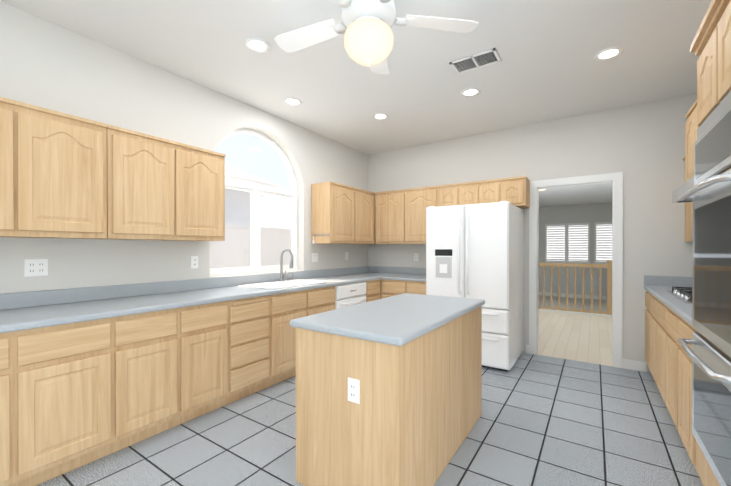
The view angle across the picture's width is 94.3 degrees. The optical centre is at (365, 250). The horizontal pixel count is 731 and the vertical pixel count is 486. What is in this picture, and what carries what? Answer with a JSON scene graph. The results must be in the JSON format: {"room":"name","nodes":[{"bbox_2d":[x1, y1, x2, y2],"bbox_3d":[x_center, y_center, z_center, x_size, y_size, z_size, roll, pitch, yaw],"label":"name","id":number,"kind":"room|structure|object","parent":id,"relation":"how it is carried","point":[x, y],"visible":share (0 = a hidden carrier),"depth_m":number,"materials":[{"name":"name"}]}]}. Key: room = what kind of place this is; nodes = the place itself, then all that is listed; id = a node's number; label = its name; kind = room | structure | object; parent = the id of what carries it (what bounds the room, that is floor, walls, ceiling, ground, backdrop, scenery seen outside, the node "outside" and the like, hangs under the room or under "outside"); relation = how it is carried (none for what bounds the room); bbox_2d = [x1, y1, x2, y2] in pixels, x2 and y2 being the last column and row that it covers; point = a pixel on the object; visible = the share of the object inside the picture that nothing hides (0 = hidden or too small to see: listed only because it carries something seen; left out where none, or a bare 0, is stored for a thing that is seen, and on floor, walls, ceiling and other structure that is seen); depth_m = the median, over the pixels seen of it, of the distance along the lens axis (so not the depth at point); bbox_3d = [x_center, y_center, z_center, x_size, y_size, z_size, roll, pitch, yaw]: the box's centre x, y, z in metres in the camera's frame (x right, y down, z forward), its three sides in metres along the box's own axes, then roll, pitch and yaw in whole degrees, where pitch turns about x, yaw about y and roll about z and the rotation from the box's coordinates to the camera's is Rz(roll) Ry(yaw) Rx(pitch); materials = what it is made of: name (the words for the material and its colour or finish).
{"room":"kitchen","nodes":[
{"label":"kitchen","id":0,"kind":"room"},
{"bbox_2d":[0,2,367,293],"bbox_3d":[-1.607,-0.133,3.269,0.200,2.830,5.840,0,0,34],"label":"wall","id":1,"kind":"structure","parent":0,"point":[47,65],"depth_m":2.70,"materials":[{"name":"white paint"}]},
{"bbox_2d":[0,97,19,237],"bbox_3d":[-2.246,-0.463,1.837,0.336,0.770,0.438,0,0,34],"label":"upper cabinet","id":2,"kind":"object","parent":1,"relation":"attached to","point":[9,109],"depth_m":1.91,"materials":[{"name":"brown wood"}]},
{"bbox_2d":[24,259,47,276],"bbox_3d":[-2.175,0.115,2.241,0.008,0.115,0.115,0,0,34],"label":"electrical outlet","id":3,"kind":"object","parent":1,"relation":"attached to","point":[35,267],"visible":1,"depth_m":2.24,"materials":[{"name":"white plastic"}]},
{"bbox_2d":[20,102,111,239],"bbox_3d":[-2.000,-0.465,2.202,0.336,0.770,0.442,0,0,34],"label":"upper cabinet","id":4,"kind":"object","parent":1,"relation":"attached to","point":[65,176],"depth_m":2.10,"materials":[{"name":"brown wood"}]},
{"bbox_2d":[112,125,179,240],"bbox_3d":[-1.753,-0.466,2.568,0.336,0.770,0.442,0,0,34],"label":"upper cabinet","id":5,"kind":"object","parent":1,"relation":"attached to","point":[145,167],"depth_m":2.48,"materials":[{"name":"brown wood"}]},
{"bbox_2d":[191,256,197,268],"bbox_3d":[-1.576,0.112,3.128,0.008,0.115,0.070,0,0,34],"label":"electrical outlet","id":6,"kind":"object","parent":1,"relation":"attached to","point":[194,261],"visible":1,"depth_m":3.12,"materials":[{"name":"white plastic"}]},
{"bbox_2d":[180,143,225,240],"bbox_3d":[-1.506,-0.467,2.934,0.336,0.770,0.440,0,0,34],"label":"upper cabinet","id":7,"kind":"object","parent":1,"relation":"attached to","point":[202,171],"depth_m":2.84,"materials":[{"name":"brown wood"}]},
{"bbox_2d":[0,266,425,309],"bbox_3d":[-0.875,0.318,2.920,1.401,0.100,5.358,0,0,34],"label":"backsplash","id":8,"kind":"structure","parent":1,"relation":"attached to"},
{"bbox_2d":[210,128,297,275],"bbox_3d":[-1.249,-0.545,3.852,0.060,1.608,1.268,0,0,34],"label":"window","id":9,"kind":"structure","parent":1,"relation":"in","point":[255,190],"depth_m":3.86,"materials":[{"name":"white plastic"}]},
{"bbox_2d":[312,253,317,261],"bbox_3d":[-0.664,0.097,4.479,0.008,0.115,0.115,0,0,34],"label":"electrical outlet","id":10,"kind":"object","parent":1,"relation":"attached to","point":[314,257],"visible":1,"depth_m":4.47,"materials":[{"name":"white plastic"}]},
{"bbox_2d":[311,181,354,243],"bbox_3d":[-0.427,-0.473,4.532,0.336,0.770,0.508,0,0,34],"label":"upper cabinet","id":11,"kind":"object","parent":1,"relation":"attached to","point":[342,214],"depth_m":4.36,"materials":[{"name":"brown wood"}]},
{"bbox_2d":[355,188,374,243],"bbox_3d":[-0.150,-0.474,4.943,0.336,0.770,0.483,0,0,34],"label":"upper cabinet","id":12,"kind":"object","parent":1,"relation":"attached to","point":[364,199],"depth_m":4.85,"materials":[{"name":"brown wood"}]},
{"bbox_2d":[0,0,711,154],"bbox_3d":[0.154,-1.594,2.074,4.450,0.100,5.840,0,0,34],"label":"ceiling","id":13,"kind":"structure","parent":0,"point":[548,67],"depth_m":2.74,"materials":[{"name":"white paint"}]},
{"bbox_2d":[244,38,270,52],"bbox_3d":[-0.815,-1.542,2.560,0.190,0.008,0.190,0,0,34],"label":"recessed light","id":14,"kind":"object","parent":13,"relation":"in","point":[257,45],"visible":1,"depth_m":2.56,"materials":[{"name":"white"}]},
{"bbox_2d":[283,98,301,105],"bbox_3d":[-0.760,-1.545,3.536,0.190,0.008,0.190,0,0,34],"label":"recessed light","id":15,"kind":"object","parent":13,"relation":"in","point":[294,101],"visible":1,"depth_m":3.53,"materials":[{"name":"white"}]},
{"bbox_2d":[275,0,477,73],"bbox_3d":[-0.017,-1.326,2.046,1.308,0.434,1.316,0,0,34],"label":"ceiling fan","id":16,"kind":"object","parent":13,"relation":"hanging from","point":[365,26],"visible":1,"depth_m":2.02,"materials":[{"name":"white plastic"}]},
{"bbox_2d":[372,113,387,119],"bbox_3d":[0.172,-1.546,3.933,0.190,0.008,0.190,0,0,34],"label":"recessed light","id":17,"kind":"object","parent":13,"relation":"in","point":[379,116],"visible":1,"depth_m":3.93,"materials":[{"name":"white"}]},
{"bbox_2d":[461,88,480,96],"bbox_3d":[1.031,-1.544,3.328,0.190,0.008,0.190,0,0,34],"label":"recessed light","id":18,"kind":"object","parent":13,"relation":"in","point":[470,92],"visible":1,"depth_m":3.33,"materials":[{"name":"white"}]},
{"bbox_2d":[450,48,500,73],"bbox_3d":[0.900,-1.540,2.777,0.360,0.012,0.210,0,0,34],"label":"ceiling vent","id":19,"kind":"object","parent":13,"relation":"in","point":[477,61],"visible":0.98,"depth_m":2.77,"materials":[{"name":"white metal"}]},
{"bbox_2d":[594,47,623,60],"bbox_3d":[1.915,-1.542,2.671,0.190,0.008,0.190,0,0,34],"label":"recessed light","id":20,"kind":"object","parent":13,"relation":"in","point":[608,53],"visible":1,"depth_m":2.66,"materials":[{"name":"white"}]},
{"bbox_2d":[36,352,702,485],"bbox_3d":[0.187,1.336,2.062,4.130,0.100,5.600,0,0,34],"label":"floor","id":21,"kind":"structure","parent":0,"point":[547,421],"depth_m":2.27,"materials":[{"name":"tile"}]},
{"bbox_2d":[0,331,19,485],"bbox_3d":[-2.172,0.850,1.693,0.628,0.874,0.480,0,0,34],"label":"base cabinet","id":22,"kind":"object","parent":21,"relation":"on","point":[9,341],"depth_m":1.72,"materials":[{"name":"brown wood"}]},
{"bbox_2d":[0,249,391,332],"bbox_3d":[-1.183,0.256,3.127,0.660,0.538,5.358,0,0,34],"label":"countertop","id":23,"kind":"structure","parent":22,"relation":"on","point":[19,311],"depth_m":2.59,"materials":[{"name":"grey laminate"}]},
{"bbox_2d":[20,317,115,485],"bbox_3d":[-1.918,0.849,2.069,0.628,0.874,0.428,0,0,34],"label":"base cabinet","id":24,"kind":"object","parent":21,"relation":"on","point":[73,396],"depth_m":1.89,"materials":[{"name":"brown wood"}]},
{"bbox_2d":[116,307,183,450],"bbox_3d":[-1.687,0.848,2.411,0.628,0.874,0.397,0,0,34],"label":"base cabinet","id":25,"kind":"object","parent":21,"relation":"on","point":[149,345],"depth_m":2.24,"materials":[{"name":"brown wood"}]},
{"bbox_2d":[184,301,231,422],"bbox_3d":[-1.466,0.847,2.739,0.628,0.874,0.395,0,0,34],"label":"base cabinet","id":26,"kind":"object","parent":21,"relation":"on","point":[207,327],"depth_m":2.58,"materials":[{"name":"brown wood"}]},
{"bbox_2d":[232,295,275,401],"bbox_3d":[-1.233,0.845,3.083,0.628,0.874,0.435,0,0,34],"label":"base cabinet","id":27,"kind":"object","parent":21,"relation":"on","point":[253,319],"depth_m":2.93,"materials":[{"name":"brown wood"}]},
{"bbox_2d":[335,282,365,308],"bbox_3d":[-0.383,0.841,4.261,0.662,0.874,0.594,0,0,34],"label":"dishwasher","id":28,"kind":"object","parent":21,"relation":"on","point":[351,294],"visible":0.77,"depth_m":4.05,"materials":[{"name":"white plastic"}]},
{"bbox_2d":[328,279,379,310],"bbox_3d":[-0.156,0.840,4.678,0.628,0.874,0.345,0,0,34],"label":"base cabinet","id":29,"kind":"object","parent":21,"relation":"on","point":[372,287],"depth_m":4.42,"materials":[{"name":"brown wood"}]},
{"bbox_2d":[296,309,481,485],"bbox_3d":[0.249,0.856,2.266,0.669,0.859,1.342,0,0,34],"label":"base cabinet","id":30,"kind":"object","parent":21,"relation":"on","point":[388,391],"depth_m":1.74,"materials":[{"name":"brown wood"}]},
{"bbox_2d":[290,293,484,348],"bbox_3d":[0.255,0.405,2.261,0.705,0.040,1.390,0,0,34],"label":"countertop","id":31,"kind":"structure","parent":30,"relation":"on","point":[401,320],"depth_m":1.92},
{"bbox_2d":[381,279,425,298],"bbox_3d":[0.700,0.840,4.712,0.789,0.874,0.627,0,0,34],"label":"base cabinet","id":32,"kind":"object","parent":21,"relation":"on","point":[389,288],"visible":0.12,"depth_m":4.50,"materials":[{"name":"brown wood"}]},
{"bbox_2d":[384,267,425,281],"bbox_3d":[0.716,0.331,4.687,0.741,0.140,0.647,0,0,34],"label":"countertop","id":33,"kind":"structure","parent":32,"relation":"on","point":[396,273],"depth_m":4.98,"materials":[{"name":"grey laminate"}]},
{"bbox_2d":[426,201,523,371],"bbox_3d":[1.315,0.383,4.068,0.920,1.792,0.947,0,0,34],"label":"refrigerator","id":34,"kind":"object","parent":21,"relation":"on","point":[474,251],"visible":0.77,"depth_m":3.66,"materials":[{"name":"white metal"}]},
{"bbox_2d":[645,291,648,366],"bbox_3d":[3.081,0.845,3.218,0.627,0.874,0.438,0,0,34],"label":"base cabinet","id":35,"kind":"object","parent":21,"relation":"on","point":[646,293],"depth_m":3.44,"materials":[{"name":"brown wood"}]},
{"bbox_2d":[649,292,652,375],"bbox_3d":[2.840,0.846,2.862,0.627,0.874,0.423,0,0,34],"label":"base cabinet","id":36,"kind":"object","parent":21,"relation":"on","point":[650,295],"depth_m":3.20,"materials":[{"name":"brown wood"}]},
{"bbox_2d":[653,296,664,392],"bbox_3d":[2.603,0.847,2.511,0.627,0.874,0.424,0,0,34],"label":"base cabinet","id":37,"kind":"object","parent":21,"relation":"on","point":[658,307],"depth_m":2.84,"materials":[{"name":"brown wood"}]},
{"bbox_2d":[661,305,672,419],"bbox_3d":[2.366,0.849,2.160,0.627,0.874,0.423,0,0,34],"label":"base cabinet","id":38,"kind":"object","parent":21,"relation":"on","point":[668,360],"depth_m":2.45,"materials":[{"name":"brown wood"}]},
{"bbox_2d":[673,311,697,467],"bbox_3d":[2.125,0.850,1.803,0.627,0.874,0.438,0,0,34],"label":"base cabinet","id":39,"kind":"object","parent":21,"relation":"on","point":[682,364],"depth_m":2.03,"materials":[{"name":"brown wood"}]},
{"bbox_2d":[644,275,691,325],"bbox_3d":[2.599,0.339,2.512,0.635,0.140,2.145,0,0,34],"label":"countertop","id":40,"kind":"structure","parent":39,"relation":"on","point":[673,293],"depth_m":2.85,"materials":[{"name":"blue laminate"}]},
{"bbox_2d":[678,0,730,485],"bbox_3d":[1.740,0.106,1.311,0.717,2.365,0.800,0,0,34],"label":"tall cabinet","id":41,"kind":"object","parent":21,"relation":"on","point":[709,354],"visible":1,"depth_m":1.48,"materials":[{"name":"brown wood"}]},
{"bbox_2d":[368,93,696,371],"bbox_3d":[1.788,-0.137,4.427,4.130,2.830,0.120,0,0,34],"label":"wall","id":42,"kind":"structure","parent":0,"point":[641,147],"depth_m":3.75,"materials":[{"name":"white paint"}]},
{"bbox_2d":[375,189,402,243],"bbox_3d":[0.437,-0.475,5.060,0.497,0.770,0.336,0,0,34],"label":"upper cabinet","id":43,"kind":"object","parent":42,"relation":"attached to","point":[400,216],"depth_m":4.92,"materials":[{"name":"brown wood"}]},
{"bbox_2d":[414,253,417,260],"bbox_3d":[0.753,0.105,5.049,0.070,0.115,0.008,0,0,34],"label":"electrical outlet","id":44,"kind":"object","parent":42,"relation":"attached to","point":[415,256],"visible":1,"depth_m":5.05,"materials":[{"name":"white plastic"}]},
{"bbox_2d":[403,185,438,243],"bbox_3d":[0.848,-0.474,4.782,0.496,0.770,0.336,0,0,34],"label":"upper cabinet","id":45,"kind":"object","parent":42,"relation":"attached to","point":[416,201],"depth_m":4.68,"materials":[{"name":"brown wood"}]},
{"bbox_2d":[439,183,458,206],"bbox_3d":[1.169,-0.690,4.565,0.274,0.335,0.336,0,0,34],"label":"upper cabinet","id":46,"kind":"object","parent":42,"relation":"attached to","point":[449,193],"depth_m":4.42,"materials":[{"name":"brown wood"}]},
{"bbox_2d":[459,181,478,204],"bbox_3d":[1.388,-0.690,4.417,0.256,0.335,0.336,0,0,34],"label":"upper cabinet","id":47,"kind":"object","parent":42,"relation":"attached to","point":[468,191],"depth_m":4.27,"materials":[{"name":"brown wood"}]},
{"bbox_2d":[479,178,502,203],"bbox_3d":[1.601,-0.689,4.273,0.257,0.335,0.336,0,0,34],"label":"upper cabinet","id":48,"kind":"object","parent":42,"relation":"attached to","point":[490,191],"depth_m":4.12,"materials":[{"name":"brown wood"}]},
{"bbox_2d":[503,176,529,207],"bbox_3d":[1.822,-0.689,4.124,0.276,0.335,0.336,0,0,34],"label":"upper cabinet","id":49,"kind":"object","parent":42,"relation":"attached to","point":[516,190],"depth_m":3.98,"materials":[{"name":"brown wood"}]},
{"bbox_2d":[529,172,622,367],"bbox_3d":[2.442,0.217,3.986,0.920,2.125,0.156,0,0,34],"label":"door frame","id":50,"kind":"structure","parent":42,"relation":"attached to","point":[615,180],"depth_m":3.80,"materials":[{"name":"white wood"}]},
{"bbox_2d":[526,345,645,371],"bbox_3d":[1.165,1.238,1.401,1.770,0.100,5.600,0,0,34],"label":"baseboard","id":51,"kind":"structure","parent":42,"relation":"attached to","point":[634,365],"depth_m":3.62,"materials":[{"name":"white wood"}]},
{"bbox_2d":[644,275,691,286],"bbox_3d":[2.599,0.319,2.512,0.635,0.100,2.145,0,0,34],"label":"backsplash","id":52,"kind":"structure","parent":42,"relation":"attached to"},
{"bbox_2d":[539,295,606,311],"bbox_3d":[4.760,1.502,8.906,4.450,0.120,3.940,0,0,34],"label":"floor","id":53,"kind":"structure","parent":0,"point":[596,302],"depth_m":9.15,"materials":[{"name":"beige carpet"}]},
{"bbox_2d":[537,310,611,365],"bbox_3d":[2.689,1.323,5.839,4.450,0.100,3.460,0,0,34],"label":"floor","id":54,"kind":"structure","parent":0,"point":[579,337],"depth_m":4.95,"materials":[{"name":"laminate"}]},
{"bbox_2d":[539,260,611,316],"bbox_3d":[3.466,0.732,7.327,3.070,1.070,0.130,0,0,34],"label":"balustrade railing","id":55,"kind":"object","parent":54,"relation":"on","point":[608,266],"visible":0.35,"depth_m":6.74,"materials":[{"name":"brown wood"}]},
{"bbox_2d":[539,203,611,295],"bbox_3d":[5.896,0.096,10.583,4.450,2.920,0.120,0,0,34],"label":"wall","id":56,"kind":"structure","parent":0,"point":[591,214],"depth_m":10.23,"materials":[{"name":"white paint"}]},
{"bbox_2d":[539,292,606,299],"bbox_3d":[5.858,1.381,10.532,4.450,0.110,0.014,0,0,34],"label":"baseboard","id":57,"kind":"structure","parent":56,"relation":"attached to","point":[577,295],"depth_m":10.25,"materials":[{"name":"white"}]},
{"bbox_2d":[545,222,611,263],"bbox_3d":[6.601,-0.208,10.090,2.230,1.210,0.126,0,0,34],"label":"window shutters","id":58,"kind":"object","parent":56,"relation":"attached to","point":[567,242],"visible":0.62,"depth_m":10.23,"materials":[{"name":"white wood"}]},
{"bbox_2d":[539,183,611,206],"bbox_3d":[3.859,-1.404,7.561,4.450,0.100,7.400,0,0,34],"label":"ceiling","id":59,"kind":"structure","parent":0,"point":[584,194],"depth_m":8.43,"materials":[{"name":"white paint"}]},
{"bbox_3d":[1.948,-0.125,0.868,0.120,2.830,5.840,0,0,34],"label":"wall","id":60,"kind":"structure","parent":0,"visible":0},
{"bbox_2d":[672,176,693,202],"bbox_3d":[2.677,-0.462,2.501,0.498,0.103,0.855,0,0,34],"label":"range hood","id":61,"kind":"object","parent":60,"relation":"attached to","point":[678,192],"visible":0.31,"depth_m":2.71,"materials":[{"name":"silver metal"}]},
{"bbox_2d":[683,157,692,241],"bbox_3d":[3.156,-0.500,3.067,0.337,0.835,0.598,0,0,34],"label":"upper cabinet","id":62,"kind":"object","parent":60,"relation":"attached to","point":[688,221],"visible":0.1,"depth_m":3.26,"materials":[{"name":"brown wood"}]},
{"bbox_2d":[685,105,692,181],"bbox_3d":[2.831,-0.841,2.657,0.417,0.650,0.433,0,0,34],"label":"upper cabinet","id":63,"kind":"object","parent":60,"relation":"attached to","point":[692,127],"depth_m":2.81,"materials":[{"name":"brown wood"}]},
{"bbox_2d":[693,100,699,175],"bbox_3d":[2.589,-0.839,2.298,0.417,0.650,0.432,0,0,34],"label":"upper cabinet","id":64,"kind":"object","parent":60,"relation":"attached to","point":[695,127],"depth_m":2.67,"materials":[{"name":"brown wood"}]},
{"label":"outside","id":65,"kind":"structure","parent":0,"visible":0},
{"bbox_3d":[-12.811,1.370,13.495,29.790,0.150,50.000,0,0,34],"label":"ground","id":66,"kind":"structure","parent":65,"visible":0},
{"bbox_2d":[210,225,290,268],"bbox_3d":[-1.794,0.386,9.068,0.260,1.850,35.000,0,0,34],"label":"fence","id":67,"kind":"object","parent":66,"relation":"on","point":[282,241],"depth_m":7.58,"materials":[{"name":"white paint"}]},
{"bbox_2d":[225,166,282,225],"bbox_3d":[-9.751,-1.216,9.609,8.200,5.050,12.000,0,0,34],"label":"neighbouring house","id":68,"kind":"structure","parent":66,"relation":"on","point":[240,210],"depth_m":11.56,"materials":[{"name":"white paint"}]}
]}

